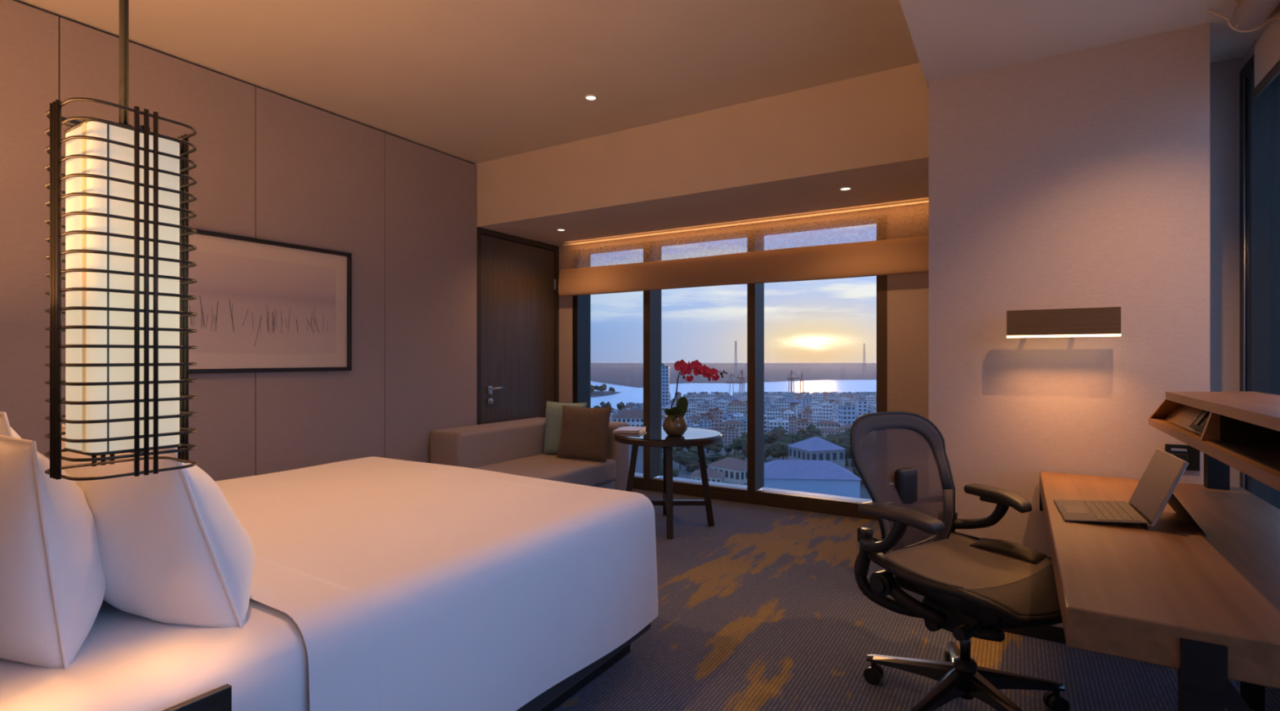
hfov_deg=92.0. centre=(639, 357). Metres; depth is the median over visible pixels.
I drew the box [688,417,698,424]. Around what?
building
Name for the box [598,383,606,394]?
tree
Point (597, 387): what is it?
tree
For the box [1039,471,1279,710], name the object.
desk
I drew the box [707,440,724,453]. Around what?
tree
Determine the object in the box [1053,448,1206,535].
laptop
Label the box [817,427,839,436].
building
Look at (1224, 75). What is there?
wall
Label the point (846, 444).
tree
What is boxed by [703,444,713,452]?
tree
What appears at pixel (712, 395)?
building
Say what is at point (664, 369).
building
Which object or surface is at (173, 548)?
pillow
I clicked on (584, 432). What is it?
cushion
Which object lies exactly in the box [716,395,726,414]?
building
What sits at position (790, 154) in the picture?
ceiling bulkhead
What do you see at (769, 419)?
building
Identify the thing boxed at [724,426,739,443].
building
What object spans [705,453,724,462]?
tree
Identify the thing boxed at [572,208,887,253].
wall
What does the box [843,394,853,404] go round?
building
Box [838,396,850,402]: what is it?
building
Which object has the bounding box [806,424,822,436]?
tree
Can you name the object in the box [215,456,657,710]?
duvet
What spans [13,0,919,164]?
ceiling
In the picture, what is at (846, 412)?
building
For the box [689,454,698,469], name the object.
tree
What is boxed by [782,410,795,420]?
building
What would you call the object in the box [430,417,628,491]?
sofa
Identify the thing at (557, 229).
recessed light
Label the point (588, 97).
recessed light
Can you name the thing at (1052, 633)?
baseboard
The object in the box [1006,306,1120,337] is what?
wall sconce
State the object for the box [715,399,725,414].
building
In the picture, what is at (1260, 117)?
window
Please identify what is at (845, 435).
tree
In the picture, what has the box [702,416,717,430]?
building
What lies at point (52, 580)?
pillow
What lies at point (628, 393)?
river
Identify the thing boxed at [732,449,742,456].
tree
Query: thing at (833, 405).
building
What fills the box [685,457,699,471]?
tree
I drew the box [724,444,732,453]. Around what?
tree
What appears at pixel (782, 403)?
building
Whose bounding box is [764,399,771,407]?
building
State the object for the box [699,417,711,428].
building
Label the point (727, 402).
building
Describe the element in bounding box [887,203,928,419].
wall
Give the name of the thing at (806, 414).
building
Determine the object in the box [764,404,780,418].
building
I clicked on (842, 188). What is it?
recessed light
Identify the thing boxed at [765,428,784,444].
tree
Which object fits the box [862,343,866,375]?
lattice mast
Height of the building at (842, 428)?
12.684 m
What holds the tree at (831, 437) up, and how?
on the ground
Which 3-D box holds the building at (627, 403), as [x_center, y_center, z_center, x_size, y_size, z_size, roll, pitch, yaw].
[-11.344,57.570,744.317,9.643,7.261,8.112,0,0,15]
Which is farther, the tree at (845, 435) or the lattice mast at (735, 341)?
the lattice mast at (735, 341)
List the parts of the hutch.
slanted panel, post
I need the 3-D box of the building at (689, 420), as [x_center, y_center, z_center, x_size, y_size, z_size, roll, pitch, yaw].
[32.975,52.074,445.377,8.747,18.252,10.398,0,0,12]
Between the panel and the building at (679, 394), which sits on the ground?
the building at (679, 394)
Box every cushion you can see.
[472,453,615,486]
[542,400,586,453]
[556,404,611,462]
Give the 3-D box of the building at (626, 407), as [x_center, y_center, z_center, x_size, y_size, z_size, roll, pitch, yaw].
[-10.455,55.035,612.825,15.547,12.329,9.789,0,0,20]
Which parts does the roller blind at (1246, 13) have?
bead chain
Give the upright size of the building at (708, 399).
20.381 m
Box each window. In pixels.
[572,214,887,520]
[1240,53,1279,509]
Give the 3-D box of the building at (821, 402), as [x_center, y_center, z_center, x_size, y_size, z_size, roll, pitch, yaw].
[197.072,53.650,670.286,7.185,15.100,9.466,0,0,15]
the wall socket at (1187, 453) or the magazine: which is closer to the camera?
the wall socket at (1187, 453)
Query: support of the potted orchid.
on the side table at (656, 437)
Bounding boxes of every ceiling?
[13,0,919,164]
[899,0,1269,89]
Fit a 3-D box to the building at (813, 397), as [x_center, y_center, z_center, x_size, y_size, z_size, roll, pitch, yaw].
[225.786,54.574,776.785,17.055,13.252,10.739,0,0,18]
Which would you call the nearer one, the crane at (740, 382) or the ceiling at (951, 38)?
the ceiling at (951, 38)
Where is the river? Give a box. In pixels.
[591,379,876,408]
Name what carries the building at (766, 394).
on the ground
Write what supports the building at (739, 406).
on the ground
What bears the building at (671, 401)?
on the ground
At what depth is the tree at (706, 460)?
331.68 m
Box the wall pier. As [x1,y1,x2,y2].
[928,22,1209,627]
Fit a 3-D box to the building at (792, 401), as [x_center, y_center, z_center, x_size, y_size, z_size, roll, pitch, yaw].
[172.103,54.131,703.516,21.679,14.138,12.364,0,0,8]
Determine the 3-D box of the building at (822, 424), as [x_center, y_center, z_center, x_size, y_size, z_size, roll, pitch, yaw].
[144.578,54.722,476.878,17.777,12.956,11.193,0,0,17]
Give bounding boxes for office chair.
[849,411,1069,710]
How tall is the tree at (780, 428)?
14.102 m
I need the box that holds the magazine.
[611,426,645,433]
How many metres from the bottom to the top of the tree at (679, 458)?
9.990 m
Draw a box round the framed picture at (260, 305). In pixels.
[188,228,351,373]
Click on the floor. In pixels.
(762, 607)
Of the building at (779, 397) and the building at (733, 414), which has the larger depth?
the building at (779, 397)
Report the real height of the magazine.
0.022 m
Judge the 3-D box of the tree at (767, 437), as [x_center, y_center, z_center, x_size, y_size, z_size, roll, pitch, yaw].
[75.823,54.334,394.548,15.524,13.731,17.966,0,0,20]
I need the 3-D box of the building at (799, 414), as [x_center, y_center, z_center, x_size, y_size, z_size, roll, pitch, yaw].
[156.722,55.264,576.273,18.789,11.872,10.715,0,0,10]
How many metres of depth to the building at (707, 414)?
488.93 m
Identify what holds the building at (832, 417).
on the ground
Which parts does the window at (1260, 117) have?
rail, pane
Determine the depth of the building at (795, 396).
850.49 m
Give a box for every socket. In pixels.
[1164,444,1199,471]
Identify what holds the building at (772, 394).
on the ground
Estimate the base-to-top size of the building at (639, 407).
20.742 m
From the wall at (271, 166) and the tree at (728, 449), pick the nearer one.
the wall at (271, 166)
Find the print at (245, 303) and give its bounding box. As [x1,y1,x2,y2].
[188,249,335,353]
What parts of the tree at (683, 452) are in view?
crown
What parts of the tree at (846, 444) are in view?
crown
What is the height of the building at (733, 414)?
9.530 m
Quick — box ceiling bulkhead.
[474,62,928,246]
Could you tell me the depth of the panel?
1.84 m
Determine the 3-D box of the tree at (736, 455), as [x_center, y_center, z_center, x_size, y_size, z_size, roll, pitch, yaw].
[53.082,56.309,334.697,8.782,9.781,9.312,0,0,-19]
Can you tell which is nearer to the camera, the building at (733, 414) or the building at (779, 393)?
the building at (733, 414)
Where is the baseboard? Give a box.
[1002,625,1066,644]
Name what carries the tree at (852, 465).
on the ground
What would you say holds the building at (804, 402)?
on the ground
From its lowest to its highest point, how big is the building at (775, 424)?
16.849 m
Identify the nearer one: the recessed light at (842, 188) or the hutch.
the hutch
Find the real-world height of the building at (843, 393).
11.554 m
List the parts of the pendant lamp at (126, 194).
cage post, cage post, cage post, cage post, cage post, cage post, lamp shade, rod, cage post, cage post, cage post, cage post, cage post, cage post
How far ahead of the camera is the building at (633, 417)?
431.11 m
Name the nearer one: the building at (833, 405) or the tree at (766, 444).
the tree at (766, 444)
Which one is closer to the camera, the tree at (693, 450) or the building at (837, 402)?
the tree at (693, 450)
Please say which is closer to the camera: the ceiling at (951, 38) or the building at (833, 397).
the ceiling at (951, 38)
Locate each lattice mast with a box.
[733,341,737,375]
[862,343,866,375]
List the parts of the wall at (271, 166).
wall panel, wall panel, wall panel, wall panel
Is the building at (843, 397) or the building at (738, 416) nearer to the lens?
the building at (738, 416)
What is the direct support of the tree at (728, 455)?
on the ground
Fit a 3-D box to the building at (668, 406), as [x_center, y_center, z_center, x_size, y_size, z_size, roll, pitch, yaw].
[25.968,51.408,547.573,7.259,19.584,8.015,0,0,12]
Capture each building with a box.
[609,413,613,421]
[611,409,666,445]
[620,406,632,411]
[626,402,635,406]
[632,405,643,409]
[633,403,641,407]
[661,363,669,406]
[664,404,674,413]
[669,398,676,407]
[674,391,681,399]
[683,392,695,400]
[684,405,693,417]
[684,417,693,427]
[687,398,697,415]
[688,415,700,428]
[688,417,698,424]
[689,468,725,482]
[692,422,698,428]
[695,391,708,404]
[696,404,713,416]
[698,400,713,407]
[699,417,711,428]
[700,412,717,419]
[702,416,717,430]
[705,396,712,402]
[706,457,746,484]
[707,391,715,408]
[709,407,724,431]
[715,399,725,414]
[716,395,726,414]
[720,420,744,438]
[723,414,731,420]
[724,394,733,401]
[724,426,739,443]
[726,400,730,414]
[728,400,746,417]
[731,412,742,420]
[732,391,737,397]
[733,413,743,421]
[737,391,742,398]
[739,417,746,433]
[742,391,746,397]
[746,414,768,432]
[763,459,862,497]
[764,391,771,400]
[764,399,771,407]
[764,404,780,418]
[767,417,775,432]
[768,417,789,434]
[771,391,775,404]
[773,391,785,399]
[773,398,790,409]
[775,395,782,399]
[780,408,791,417]
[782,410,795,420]
[784,393,792,399]
[785,399,800,405]
[786,436,847,468]
[787,415,799,434]
[789,403,797,412]
[790,393,798,399]
[793,406,804,417]
[795,418,813,435]
[796,404,802,417]
[797,411,801,420]
[800,396,809,407]
[800,408,812,421]
[802,393,812,404]
[809,400,818,409]
[811,413,818,427]
[812,395,826,401]
[812,404,821,421]
[814,391,822,402]
[815,420,839,431]
[817,400,825,407]
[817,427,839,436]
[821,401,832,420]
[822,402,835,414]
[826,393,838,401]
[828,413,836,420]
[832,400,843,413]
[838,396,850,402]
[838,401,856,433]
[840,391,845,398]
[840,424,852,434]
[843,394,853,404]
[843,398,850,402]
[853,391,862,399]
[855,397,867,417]
[864,391,875,399]
[866,394,875,410]
[870,404,876,413]
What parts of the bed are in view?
mattress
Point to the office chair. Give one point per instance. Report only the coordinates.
(971, 586)
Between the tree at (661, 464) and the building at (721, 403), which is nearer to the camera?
the tree at (661, 464)
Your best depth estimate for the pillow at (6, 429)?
1.61 m
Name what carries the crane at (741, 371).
on the ground
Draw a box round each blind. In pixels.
[558,200,928,296]
[1208,0,1279,97]
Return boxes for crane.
[726,373,742,394]
[737,369,744,392]
[787,370,799,391]
[800,372,804,391]
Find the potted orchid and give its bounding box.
[661,359,727,435]
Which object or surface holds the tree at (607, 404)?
on the ground
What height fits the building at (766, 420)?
19.314 m
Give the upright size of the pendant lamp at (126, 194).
1.812 m
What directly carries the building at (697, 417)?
on the ground
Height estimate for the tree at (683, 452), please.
9.181 m
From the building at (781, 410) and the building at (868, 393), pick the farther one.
the building at (868, 393)
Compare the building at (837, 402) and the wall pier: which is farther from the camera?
the building at (837, 402)
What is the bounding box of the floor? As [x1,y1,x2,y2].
[553,488,1279,710]
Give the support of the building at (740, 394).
on the ground
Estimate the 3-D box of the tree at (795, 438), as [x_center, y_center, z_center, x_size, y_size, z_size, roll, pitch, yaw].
[89.886,52.896,365.163,14.796,16.608,17.123,0,0,-40]
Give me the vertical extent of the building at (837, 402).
14.213 m
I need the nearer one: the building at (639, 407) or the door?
the door
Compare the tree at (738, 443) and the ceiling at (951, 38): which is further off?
the tree at (738, 443)
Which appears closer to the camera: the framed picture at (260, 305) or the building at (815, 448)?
the framed picture at (260, 305)
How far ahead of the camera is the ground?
358.10 m
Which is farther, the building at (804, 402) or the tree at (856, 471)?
the building at (804, 402)
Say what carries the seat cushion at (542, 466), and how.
on the sofa
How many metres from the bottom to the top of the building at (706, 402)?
20.489 m
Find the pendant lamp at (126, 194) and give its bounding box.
[44,0,196,480]
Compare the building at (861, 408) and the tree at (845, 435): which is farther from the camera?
the building at (861, 408)
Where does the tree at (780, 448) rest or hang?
on the ground
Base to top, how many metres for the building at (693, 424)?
11.736 m
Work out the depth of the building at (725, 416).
548.98 m
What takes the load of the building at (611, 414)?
on the ground
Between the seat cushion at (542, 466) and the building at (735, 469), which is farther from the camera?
the building at (735, 469)
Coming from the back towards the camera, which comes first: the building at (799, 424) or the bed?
the building at (799, 424)
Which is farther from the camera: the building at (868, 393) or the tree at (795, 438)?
the building at (868, 393)
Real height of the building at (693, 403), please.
18.211 m
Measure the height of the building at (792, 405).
11.471 m
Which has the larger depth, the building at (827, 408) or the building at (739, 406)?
the building at (739, 406)
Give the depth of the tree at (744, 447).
345.01 m
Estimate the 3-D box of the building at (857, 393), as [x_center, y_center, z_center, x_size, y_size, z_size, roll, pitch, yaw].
[274.348,52.141,777.548,9.691,18.118,8.153,0,0,8]
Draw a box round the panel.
[1188,409,1210,432]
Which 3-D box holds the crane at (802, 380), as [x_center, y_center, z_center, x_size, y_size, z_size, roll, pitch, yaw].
[266.416,42.689,1019.342,6.326,37.142,24.200,0,0,7]
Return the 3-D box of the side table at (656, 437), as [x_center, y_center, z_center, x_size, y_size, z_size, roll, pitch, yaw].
[0.198,0.869,4.410,0.766,0.666,0.766,0,0,0]
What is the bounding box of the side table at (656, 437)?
[613,426,721,538]
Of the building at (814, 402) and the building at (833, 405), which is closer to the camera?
the building at (814, 402)
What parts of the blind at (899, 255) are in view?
sheer panel, head rail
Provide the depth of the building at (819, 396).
732.27 m
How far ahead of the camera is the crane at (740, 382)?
913.44 m
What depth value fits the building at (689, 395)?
704.05 m
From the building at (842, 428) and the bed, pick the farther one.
the building at (842, 428)
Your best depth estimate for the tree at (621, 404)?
702.24 m
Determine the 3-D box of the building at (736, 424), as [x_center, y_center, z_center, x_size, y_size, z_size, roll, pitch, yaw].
[70.626,54.437,471.262,17.664,13.526,11.122,0,0,10]
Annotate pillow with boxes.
[0,411,21,438]
[0,435,105,669]
[61,423,254,627]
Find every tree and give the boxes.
[594,385,599,391]
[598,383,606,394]
[601,401,610,407]
[608,386,615,391]
[616,401,624,410]
[660,463,662,475]
[672,452,689,470]
[672,468,679,477]
[675,447,684,451]
[680,449,693,466]
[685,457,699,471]
[688,446,697,456]
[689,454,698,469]
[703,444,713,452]
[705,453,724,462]
[705,458,712,468]
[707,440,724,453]
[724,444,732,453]
[724,453,733,457]
[730,434,746,453]
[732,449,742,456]
[732,452,745,461]
[742,442,766,461]
[764,432,771,444]
[764,442,771,457]
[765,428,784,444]
[768,436,792,459]
[770,425,786,436]
[776,433,805,443]
[796,427,822,439]
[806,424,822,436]
[820,433,839,444]
[835,428,850,443]
[836,439,851,466]
[850,458,855,467]
[852,467,857,475]
[854,468,865,486]
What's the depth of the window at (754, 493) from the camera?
5.22 m
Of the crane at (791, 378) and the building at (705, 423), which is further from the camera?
the crane at (791, 378)
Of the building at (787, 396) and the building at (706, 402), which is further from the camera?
the building at (787, 396)
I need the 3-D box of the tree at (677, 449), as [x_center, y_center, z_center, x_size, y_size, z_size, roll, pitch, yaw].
[25.526,58.343,392.667,6.892,5.713,5.955,0,0,-20]
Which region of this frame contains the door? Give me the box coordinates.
[476,226,559,424]
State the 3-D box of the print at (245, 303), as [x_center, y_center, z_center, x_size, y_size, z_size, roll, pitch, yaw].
[-2.298,-0.309,3.636,0.002,0.562,1.076,0,0,31]
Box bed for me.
[0,598,651,710]
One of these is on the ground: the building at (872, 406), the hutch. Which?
the building at (872, 406)
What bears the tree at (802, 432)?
on the ground
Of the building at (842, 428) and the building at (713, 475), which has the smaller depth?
the building at (713, 475)
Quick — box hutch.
[1148,391,1279,491]
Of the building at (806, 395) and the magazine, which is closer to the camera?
the magazine
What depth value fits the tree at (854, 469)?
304.81 m
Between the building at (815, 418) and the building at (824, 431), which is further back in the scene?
the building at (815, 418)
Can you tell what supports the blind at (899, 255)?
attached to the window at (754, 493)
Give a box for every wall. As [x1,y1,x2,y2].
[0,0,476,481]
[559,245,572,403]
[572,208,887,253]
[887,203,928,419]
[1209,57,1242,487]
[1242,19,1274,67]
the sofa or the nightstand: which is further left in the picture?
the nightstand
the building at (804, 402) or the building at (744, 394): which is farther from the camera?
the building at (744, 394)
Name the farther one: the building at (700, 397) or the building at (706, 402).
the building at (700, 397)
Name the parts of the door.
frame, handle, frame, frame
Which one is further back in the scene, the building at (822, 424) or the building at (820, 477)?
the building at (822, 424)
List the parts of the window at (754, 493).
frame, pane, sill, rail, frame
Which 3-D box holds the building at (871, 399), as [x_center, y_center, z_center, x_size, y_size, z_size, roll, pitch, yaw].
[262.038,51.558,701.328,8.868,19.284,8.031,0,0,3]
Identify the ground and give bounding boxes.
[614,392,871,499]
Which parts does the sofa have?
backrest, armrest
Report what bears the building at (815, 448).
on the ground
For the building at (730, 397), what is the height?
17.549 m
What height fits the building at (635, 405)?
12.208 m
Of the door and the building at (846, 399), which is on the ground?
the building at (846, 399)
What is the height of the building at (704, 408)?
19.539 m
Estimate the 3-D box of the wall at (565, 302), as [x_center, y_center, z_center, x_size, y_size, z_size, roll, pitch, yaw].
[-0.654,0.050,6.197,0.170,2.300,0.300,0,0,31]
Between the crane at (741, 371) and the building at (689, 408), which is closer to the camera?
the building at (689, 408)
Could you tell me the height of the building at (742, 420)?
13.321 m
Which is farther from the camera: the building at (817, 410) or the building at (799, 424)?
the building at (817, 410)
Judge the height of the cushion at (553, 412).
0.457 m
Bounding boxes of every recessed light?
[555,228,565,231]
[583,94,597,101]
[838,186,852,191]
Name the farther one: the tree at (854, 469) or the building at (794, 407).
the building at (794, 407)
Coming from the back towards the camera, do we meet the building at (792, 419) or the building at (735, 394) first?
the building at (735, 394)
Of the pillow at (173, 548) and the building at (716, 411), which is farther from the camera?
the building at (716, 411)
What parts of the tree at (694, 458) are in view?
crown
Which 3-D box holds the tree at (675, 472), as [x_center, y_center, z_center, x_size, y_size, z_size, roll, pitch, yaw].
[16.685,58.179,307.088,6.078,6.041,5.732,0,0,24]
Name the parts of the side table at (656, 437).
leg, leg, glass, leg, leg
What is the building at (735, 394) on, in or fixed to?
on the ground
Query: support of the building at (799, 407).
on the ground
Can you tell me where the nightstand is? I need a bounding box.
[162,684,231,710]
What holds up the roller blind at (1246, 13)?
hanging from the ceiling at (951, 38)

